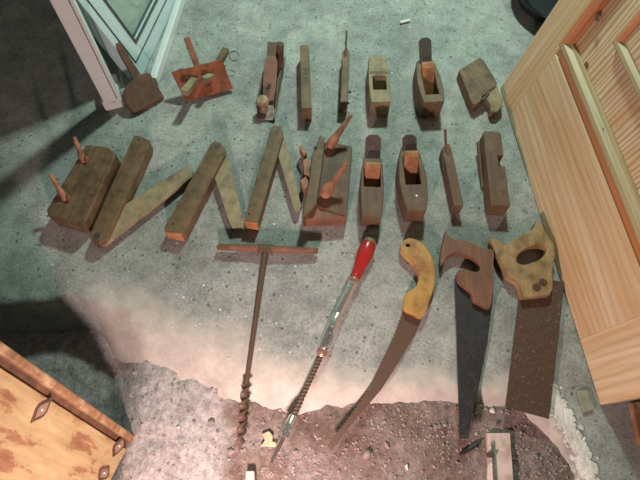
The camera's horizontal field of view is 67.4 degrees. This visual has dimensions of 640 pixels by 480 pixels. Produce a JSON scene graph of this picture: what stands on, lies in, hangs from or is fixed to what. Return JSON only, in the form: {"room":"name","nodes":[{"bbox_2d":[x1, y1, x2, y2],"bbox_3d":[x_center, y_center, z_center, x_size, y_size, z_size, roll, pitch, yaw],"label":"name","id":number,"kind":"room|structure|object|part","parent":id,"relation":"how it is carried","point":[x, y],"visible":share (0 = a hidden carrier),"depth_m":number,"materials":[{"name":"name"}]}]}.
{"room":"woodworking shop","nodes":[
{"label":"woodworking shop","id":0,"kind":"room"},
{"bbox_2d":[0,329,574,479],"bbox_3d":[-0.375,0.856,1.127,2.450,0.125,1.600,0,65,0],"label":"dirt ground","id":1,"kind":"structure","parent":0,"point":[82,361],"depth_m":1.24,"materials":[{"name":"brown soil"}]},
{"bbox_2d":[0,341,133,479],"bbox_3d":[-0.702,0.251,0.541,0.385,1.541,0.828,16,66,7],"label":"wooden cabinet","id":2,"kind":"object","parent":1,"relation":"on","point":[48,432],"visible":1,"depth_m":0.99,"materials":[{"name":"brown wood"}]},
{"bbox_2d":[208,419,214,425],"bbox_3d":[-0.284,0.478,1.255,0.018,0.013,0.015,-25,68,-11],"label":"stone","id":3,"kind":"object","parent":1,"relation":"on","point":[211,422],"visible":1,"depth_m":1.25,"materials":[{"name":"stone"}]},
{"bbox_2d":[227,448,233,454],"bbox_3d":[-0.229,0.539,1.222,0.014,0.013,0.016,31,69,14],"label":"stone","id":4,"kind":"object","parent":1,"relation":"on","point":[230,451],"visible":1,"depth_m":1.22,"materials":[{"name":"stone"}]},
{"bbox_2d":[245,471,255,479],"bbox_3d":[-0.171,0.589,1.191,0.024,0.025,0.029,0,65,0],"label":"wood block","id":5,"kind":"object","parent":1,"relation":"on","point":[250,475],"visible":1,"depth_m":1.18,"materials":[{"name":"white wood"}]},
{"bbox_2d":[261,431,276,446],"bbox_3d":[-0.131,0.513,1.236,0.041,0.016,0.037,0,65,0],"label":"chip","id":6,"kind":"object","parent":1,"relation":"on","point":[268,437],"visible":1,"depth_m":1.23,"materials":[{"name":"beige wood"}]},
{"bbox_2d":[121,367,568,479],"bbox_3d":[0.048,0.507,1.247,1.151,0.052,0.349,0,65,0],"label":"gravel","id":7,"kind":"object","parent":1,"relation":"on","point":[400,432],"visible":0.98,"depth_m":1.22,"materials":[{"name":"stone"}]},
{"bbox_2d":[363,450,370,459],"bbox_3d":[0.118,0.540,1.206,0.021,0.016,0.023,0,65,0],"label":"stone","id":8,"kind":"object","parent":1,"relation":"on","point":[367,454],"visible":1,"depth_m":1.20,"materials":[{"name":"grey stone"}]},
{"bbox_2d":[459,439,481,454],"bbox_3d":[0.381,0.525,1.212,0.069,0.013,0.012,-25,67,-11],"label":"shard","id":9,"kind":"object","parent":1,"relation":"on","point":[469,448],"visible":1,"depth_m":1.21},
{"bbox_2d":[486,433,512,479],"bbox_3d":[0.445,0.559,1.189,0.063,0.026,0.156,5,65,2],"label":"board piece","id":10,"kind":"object","parent":1,"relation":"on","point":[499,457],"visible":1,"depth_m":1.19,"materials":[{"name":"beige wood"}]},
{"bbox_3d":[0.423,0.534,1.192,0.015,0.012,0.012,0,65,0],"label":"bolt knob","id":11,"kind":"part","parent":10,"relation":"part of","materials":[{"name":"metal"}]},
{"bbox_2d":[0,0,639,479],"bbox_3d":[-0.525,-0.230,1.637,3.350,0.173,4.200,0,65,0],"label":"floor","id":12,"kind":"structure","parent":0,"point":[49,98],"depth_m":1.46,"materials":[{"name":"concrete"}]},
{"bbox_2d":[47,137,120,233],"bbox_3d":[-0.713,-0.174,1.444,0.128,0.130,0.271,12,66,5],"label":"block","id":13,"kind":"object","parent":12,"relation":"on","point":[77,204],"visible":0.97,"depth_m":1.44,"materials":[{"name":"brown wood"}]},
{"bbox_2d":[50,0,174,110],"bbox_3d":[-0.728,-1.134,1.281,0.408,1.261,0.974,10,65,5],"label":"window sash","id":14,"kind":"structure","parent":12,"relation":"on","point":[138,25],"depth_m":1.58,"materials":[{"name":"white plastic"}]},
{"bbox_3d":[-0.690,-0.761,1.100,0.117,1.248,0.137,-16,66,-7],"label":"window frame","id":15,"kind":"part","parent":14,"relation":"part of","materials":[{"name":"white wood"}]},
{"bbox_3d":[-0.735,-1.185,1.384,0.006,0.976,0.621,3,64,19],"label":"pane","id":16,"kind":"part","parent":14,"relation":"part of","materials":[{"name":"clear glass"}]},
{"bbox_3d":[-0.590,-0.944,1.833,0.050,0.091,0.613,3,64,19],"label":"rail","id":17,"kind":"part","parent":14,"relation":"part of","materials":[{"name":"white plastic"}]},
{"bbox_2d":[116,42,163,112],"bbox_3d":[-0.638,-0.546,1.612,0.128,0.147,0.178,-36,70,-15],"label":"tool","id":18,"kind":"object","parent":12,"relation":"on","point":[142,92],"visible":1,"depth_m":1.62,"materials":[{"name":"brown wood"}]},
{"bbox_3d":[-0.644,-0.595,1.603,0.030,0.089,0.106,-35,70,-15],"label":"handle","id":19,"kind":"part","parent":18,"relation":"part of","materials":[{"name":"brown wood"}]},
{"bbox_2d":[90,135,193,248],"bbox_3d":[-0.526,-0.139,1.474,0.224,0.045,0.382,10,65,5],"label":"sliding bevel","id":20,"kind":"object","parent":12,"relation":"on","point":[119,212],"visible":0.97,"depth_m":1.46,"materials":[{"name":"wood"}]},
{"bbox_3d":[-0.536,-0.113,1.464,0.071,0.011,0.358,41,72,17],"label":"blade","id":21,"kind":"part","parent":20,"relation":"part of","materials":[{"name":"beige wood"}]},
{"bbox_2d":[151,0,185,84],"bbox_3d":[-0.537,-0.934,1.851,0.030,0.034,0.846,6,65,3],"label":"bar","id":22,"kind":"object","parent":12,"relation":"on","point":[165,45],"visible":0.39,"depth_m":1.74,"materials":[{"name":"white plastic"}]},
{"bbox_2d":[164,141,243,240],"bbox_3d":[-0.304,-0.133,1.471,0.210,0.045,0.346,17,66,8],"label":"gauge","id":23,"kind":"object","parent":12,"relation":"on","point":[214,167],"visible":1,"depth_m":1.46,"materials":[{"name":"wood"}]},
{"bbox_3d":[-0.286,-0.162,1.486,0.058,0.011,0.294,-18,66,-8],"label":"blade","id":24,"kind":"part","parent":23,"relation":"part of","materials":[{"name":"beige wood"}]},
{"bbox_2d":[171,37,238,101],"bbox_3d":[-0.398,-0.570,1.648,0.198,0.105,0.257,14,66,6],"label":"gauge","id":25,"kind":"object","parent":12,"relation":"on","point":[198,81],"visible":1,"depth_m":1.63,"materials":[{"name":"orange wood"}]},
{"bbox_3d":[-0.433,-0.511,1.595,0.024,0.048,0.091,12,66,6],"label":"stem","id":26,"kind":"part","parent":25,"relation":"part of","materials":[{"name":"beige wood"}]},
{"bbox_3d":[-0.438,-0.640,1.647,0.021,0.045,0.120,-20,67,-9],"label":"stem","id":27,"kind":"part","parent":25,"relation":"part of","materials":[{"name":"brown wood"}]},
{"bbox_3d":[-0.380,-0.547,1.621,0.020,0.039,0.053,25,67,11],"label":"stem","id":28,"kind":"part","parent":25,"relation":"part of","materials":[{"name":"beige wood"}]},
{"bbox_3d":[-0.378,-0.524,1.659,0.035,0.046,0.034,0,65,0],"label":"stem","id":29,"kind":"part","parent":25,"relation":"part of","materials":[{"name":"brown wood"}]},
{"bbox_3d":[-0.344,-0.636,1.676,0.023,0.031,0.090,14,66,6],"label":"stem","id":30,"kind":"part","parent":25,"relation":"part of","materials":[{"name":"grey wood"}]},
{"bbox_2d":[67,210,425,371],"bbox_3d":[-0.223,0.125,1.379,1.013,0.005,0.497,0,65,0],"label":"plaster flecks","id":31,"kind":"object","parent":12,"relation":"on","point":[245,210],"visible":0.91,"depth_m":1.34,"materials":[{"name":"white paint"}]},
{"bbox_2d":[20,0,512,357],"bbox_3d":[-0.166,-0.425,1.634,1.565,0.006,1.643,0,65,0],"label":"grit","id":32,"kind":"object","parent":12,"relation":"on","point":[424,0],"visible":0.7,"depth_m":1.49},
{"bbox_2d":[216,244,317,452],"bbox_3d":[-0.177,0.267,1.292,0.296,0.034,0.561,5,65,2],"label":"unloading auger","id":33,"kind":"object","parent":12,"relation":"on","point":[264,250],"visible":1,"depth_m":1.34,"materials":[{"name":"brown metal"}]},
{"bbox_3d":[-0.154,0.026,1.402,0.296,0.028,0.023,2,65,1],"label":"handle","id":34,"kind":"part","parent":33,"relation":"part of","materials":[{"name":"brown wood"}]},
{"bbox_2d":[256,42,285,120],"bbox_3d":[-0.169,-0.556,1.629,0.068,0.116,0.285,5,65,2],"label":"plane","id":35,"kind":"object","parent":12,"relation":"on","point":[267,101],"visible":1,"depth_m":1.63,"materials":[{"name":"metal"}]},
{"bbox_3d":[-0.191,-0.457,1.611,0.044,0.057,0.044,5,65,2],"label":"knob","id":36,"kind":"part","parent":35,"relation":"part of","materials":[{"name":"brown wood"}]},
{"bbox_2d":[245,125,300,229],"bbox_3d":[-0.116,-0.192,1.499,0.154,0.045,0.362,10,65,5],"label":"gauge","id":37,"kind":"object","parent":12,"relation":"on","point":[276,150],"visible":1,"depth_m":1.49,"materials":[{"name":"wood"}]},
{"bbox_3d":[-0.098,-0.212,1.510,0.036,0.011,0.297,-14,66,-7],"label":"blade","id":38,"kind":"part","parent":37,"relation":"part of","materials":[{"name":"beige wood"}]},
{"bbox_2d":[300,45,311,119],"bbox_3d":[-0.049,-0.546,1.656,0.033,0.060,0.281,-2,65,-1],"label":"plane","id":39,"kind":"object","parent":12,"relation":"on","point":[306,107],"visible":1,"depth_m":1.62,"materials":[{"name":"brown wood"}]},
{"bbox_2d":[270,237,375,462],"bbox_3d":[0.022,0.270,1.282,0.052,0.049,0.654,21,67,9],"label":"screwdriver","id":40,"kind":"object","parent":12,"relation":"on","point":[366,249],"visible":1,"depth_m":1.29,"materials":[{"name":"red paint"}]},
{"bbox_3d":[0.121,0.059,1.380,0.049,0.049,0.122,21,67,9],"label":"handle","id":41,"kind":"part","parent":40,"relation":"part of","materials":[{"name":"red paint"}]},
{"bbox_2d":[299,114,352,226],"bbox_3d":[0.023,-0.211,1.454,0.170,0.142,0.311,-3,65,-1],"label":"plane","id":42,"kind":"object","parent":12,"relation":"on","point":[325,184],"visible":1,"depth_m":1.45,"materials":[{"name":"brown wood"}]},
{"bbox_3d":[0.042,-0.171,1.404,0.106,0.086,0.038,-37,70,-16],"label":"screw arm","id":43,"kind":"part","parent":42,"relation":"part of"},
{"bbox_3d":[0.062,-0.332,1.478,0.106,0.083,0.032,-38,71,-16],"label":"screw arm","id":44,"kind":"part","parent":42,"relation":"part of"},
{"bbox_2d":[340,30,350,112],"bbox_3d":[0.092,-0.582,1.656,0.037,0.089,0.293,3,65,1],"label":"plane","id":45,"kind":"object","parent":12,"relation":"on","point":[344,91],"visible":1,"depth_m":1.63,"materials":[{"name":"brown wood"}]},
{"bbox_2d":[359,134,383,226],"bbox_3d":[0.159,-0.184,1.468,0.070,0.093,0.273,3,65,1],"label":"plane","id":46,"kind":"object","parent":12,"relation":"on","point":[371,190],"visible":1,"depth_m":1.45,"materials":[{"name":"brown wood"}]},
{"bbox_2d":[367,56,390,115],"bbox_3d":[0.199,-0.527,1.641,0.070,0.070,0.202,0,65,0],"label":"plane","id":47,"kind":"object","parent":12,"relation":"on","point":[378,80],"visible":1,"depth_m":1.62,"materials":[{"name":"brown wood"}]},
{"bbox_2d":[327,238,434,448],"bbox_3d":[0.189,0.272,1.289,0.127,0.031,0.615,20,67,9],"label":"saw","id":48,"kind":"object","parent":12,"relation":"on","point":[415,302],"visible":1,"depth_m":1.31,"materials":[{"name":"brown metal"}]},
{"bbox_3d":[0.158,0.351,1.260,0.062,0.002,0.447,29,68,13],"label":"blade","id":49,"kind":"part","parent":48,"relation":"part of","materials":[{"name":"brown metal"}]},
{"bbox_3d":[0.279,0.109,1.366,0.094,0.031,0.237,1,65,0],"label":"handle","id":50,"kind":"part","parent":48,"relation":"part of","materials":[{"name":"yellow wood"}]},
{"bbox_2d":[400,19,409,23],"bbox_3d":[0.321,-0.827,1.815,0.041,0.010,0.010,-17,66,-8],"label":"stick","id":51,"kind":"object","parent":12,"relation":"on","point":[406,20],"visible":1,"depth_m":1.81,"materials":[{"name":"white"}]},
{"bbox_2d":[395,135,427,220],"bbox_3d":[0.280,-0.191,1.471,0.084,0.095,0.254,-1,65,-1],"label":"plane","id":52,"kind":"object","parent":12,"relation":"on","point":[411,180],"visible":1,"depth_m":1.46,"materials":[{"name":"brown wood"}]},
{"bbox_2d":[412,37,443,117],"bbox_3d":[0.362,-0.549,1.621,0.082,0.124,0.238,-4,65,-2],"label":"plane","id":53,"kind":"object","parent":12,"relation":"on","point":[428,91],"visible":1,"depth_m":1.61,"materials":[{"name":"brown wood"}]},
{"bbox_2d":[439,129,462,212],"bbox_3d":[0.406,-0.216,1.496,0.030,0.071,0.266,-3,65,-1],"label":"plane","id":54,"kind":"object","parent":12,"relation":"on","point":[452,187],"visible":1,"depth_m":1.48,"materials":[{"name":"brown wood"}]},
{"bbox_2d":[438,231,493,438],"bbox_3d":[0.413,0.237,1.306,0.156,0.030,0.570,3,65,1],"label":"saw","id":55,"kind":"object","parent":12,"relation":"on","point":[473,292],"visible":1,"depth_m":1.32,"materials":[{"name":"black metal"}]},
{"bbox_3d":[0.419,0.085,1.377,0.157,0.030,0.207,13,66,6],"label":"handle","id":56,"kind":"part","parent":55,"relation":"part of","materials":[{"name":"brown wood"}]},
{"bbox_3d":[0.402,0.287,1.288,0.111,0.002,0.470,10,65,5],"label":"blade","id":57,"kind":"part","parent":55,"relation":"part of","materials":[{"name":"black metal"}]},
{"bbox_2d":[457,58,501,117],"bbox_3d":[0.550,-0.524,1.656,0.112,0.041,0.237,-9,65,-4],"label":"plane","id":58,"kind":"object","parent":12,"relation":"on","point":[477,84],"visible":1,"depth_m":1.64,"materials":[{"name":"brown wood"}]},
{"bbox_2d":[476,131,509,214],"bbox_3d":[0.533,-0.211,1.501,0.072,0.062,0.273,3,65,1],"label":"plane","id":59,"kind":"object","parent":12,"relation":"on","point":[492,175],"visible":1,"depth_m":1.47,"materials":[{"name":"brown wood"}]},
{"bbox_2d":[488,221,563,418],"bbox_3d":[0.575,0.194,1.321,0.211,0.040,0.555,7,65,3],"label":"saw","id":60,"kind":"object","parent":12,"relation":"on","point":[534,347],"visible":1,"depth_m":1.32,"materials":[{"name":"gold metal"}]},
{"bbox_3d":[0.605,0.065,1.383,0.174,0.037,0.213,-19,66,-9],"label":"handle","id":61,"kind":"part","parent":60,"relation":"part of","materials":[{"name":"yellow wood"}]},
{"bbox_3d":[0.578,0.271,1.295,0.119,0.002,0.389,16,66,7],"label":"blade","id":62,"kind":"part","parent":60,"relation":"part of","materials":[{"name":"brown metal"}]},
{"bbox_2d":[517,0,557,23],"bbox_3d":[0.920,-0.935,1.830,0.394,0.071,0.394,0,65,0],"label":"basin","id":63,"kind":"object","parent":12,"relation":"on","point":[539,10],"visible":0.31,"depth_m":1.83,"materials":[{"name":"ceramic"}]},
{"bbox_2d":[501,0,639,404],"bbox_3d":[0.799,-0.377,0.792,0.246,1.490,1.061,-4,65,-2],"label":"panelled door","id":64,"kind":"structure","parent":12,"relation":"on","point":[572,98],"depth_m":1.25,"materials":[{"name":"brown wood"}]},
{"bbox_3d":[0.712,-0.134,1.350,0.038,0.272,0.767,-1,65,-9],"label":"rail","id":65,"kind":"part","parent":64,"relation":"part of","materials":[{"name":"brown wood"}]},
{"bbox_3d":[0.749,-0.734,0.956,0.021,0.899,0.034,-1,65,-9],"label":"moulding","id":66,"kind":"part","parent":64,"relation":"part of","materials":[{"name":"orange wood"}]},
{"bbox_3d":[0.721,-0.212,1.186,0.021,0.034,0.779,-1,65,-9],"label":"moulding","id":67,"kind":"part","parent":64,"relation":"part of","materials":[{"name":"brown wood"}]},
{"bbox_3d":[0.801,-0.398,0.803,0.018,0.887,0.767,-1,65,-9],"label":"panel","id":68,"kind":"part","parent":64,"relation":"part of","materials":[{"name":"brown wood"}]},
{"bbox_3d":[0.764,-0.605,0.897,0.016,0.614,0.026,-1,65,-9],"label":"moulding","id":69,"kind":"part","parent":64,"relation":"part of","materials":[{"name":"orange wood"}]},
{"bbox_3d":[0.743,-0.269,1.061,0.016,0.026,0.490,-1,65,-9],"label":"moulding","id":70,"kind":"part","parent":64,"relation":"part of","materials":[{"name":"brown wood"}]},
{"bbox_2d":[549,384,600,479],"bbox_3d":[0.626,0.494,1.213,0.091,0.025,0.267,-17,66,-8],"label":"ridge","id":71,"kind":"object","parent":12,"relation":"on","point":[587,469],"visible":1,"depth_m":1.20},
{"bbox_2d":[576,390,594,412],"bbox_3d":[0.684,0.416,1.237,0.031,0.007,0.054,-5,65,-3],"label":"block","id":72,"kind":"object","parent":12,"relation":"on","point":[586,404],"depth_m":1.23,"materials":[{"name":"beige wood"}]},
{"bbox_2d":[628,401,639,446],"bbox_3d":[0.823,0.458,1.209,0.072,0.020,0.122,7,65,3],"label":"wood post","id":73,"kind":"object","parent":12,"relation":"on","point":[634,407],"visible":1,"depth_m":1.21,"materials":[{"name":"brown wood"}]}
]}

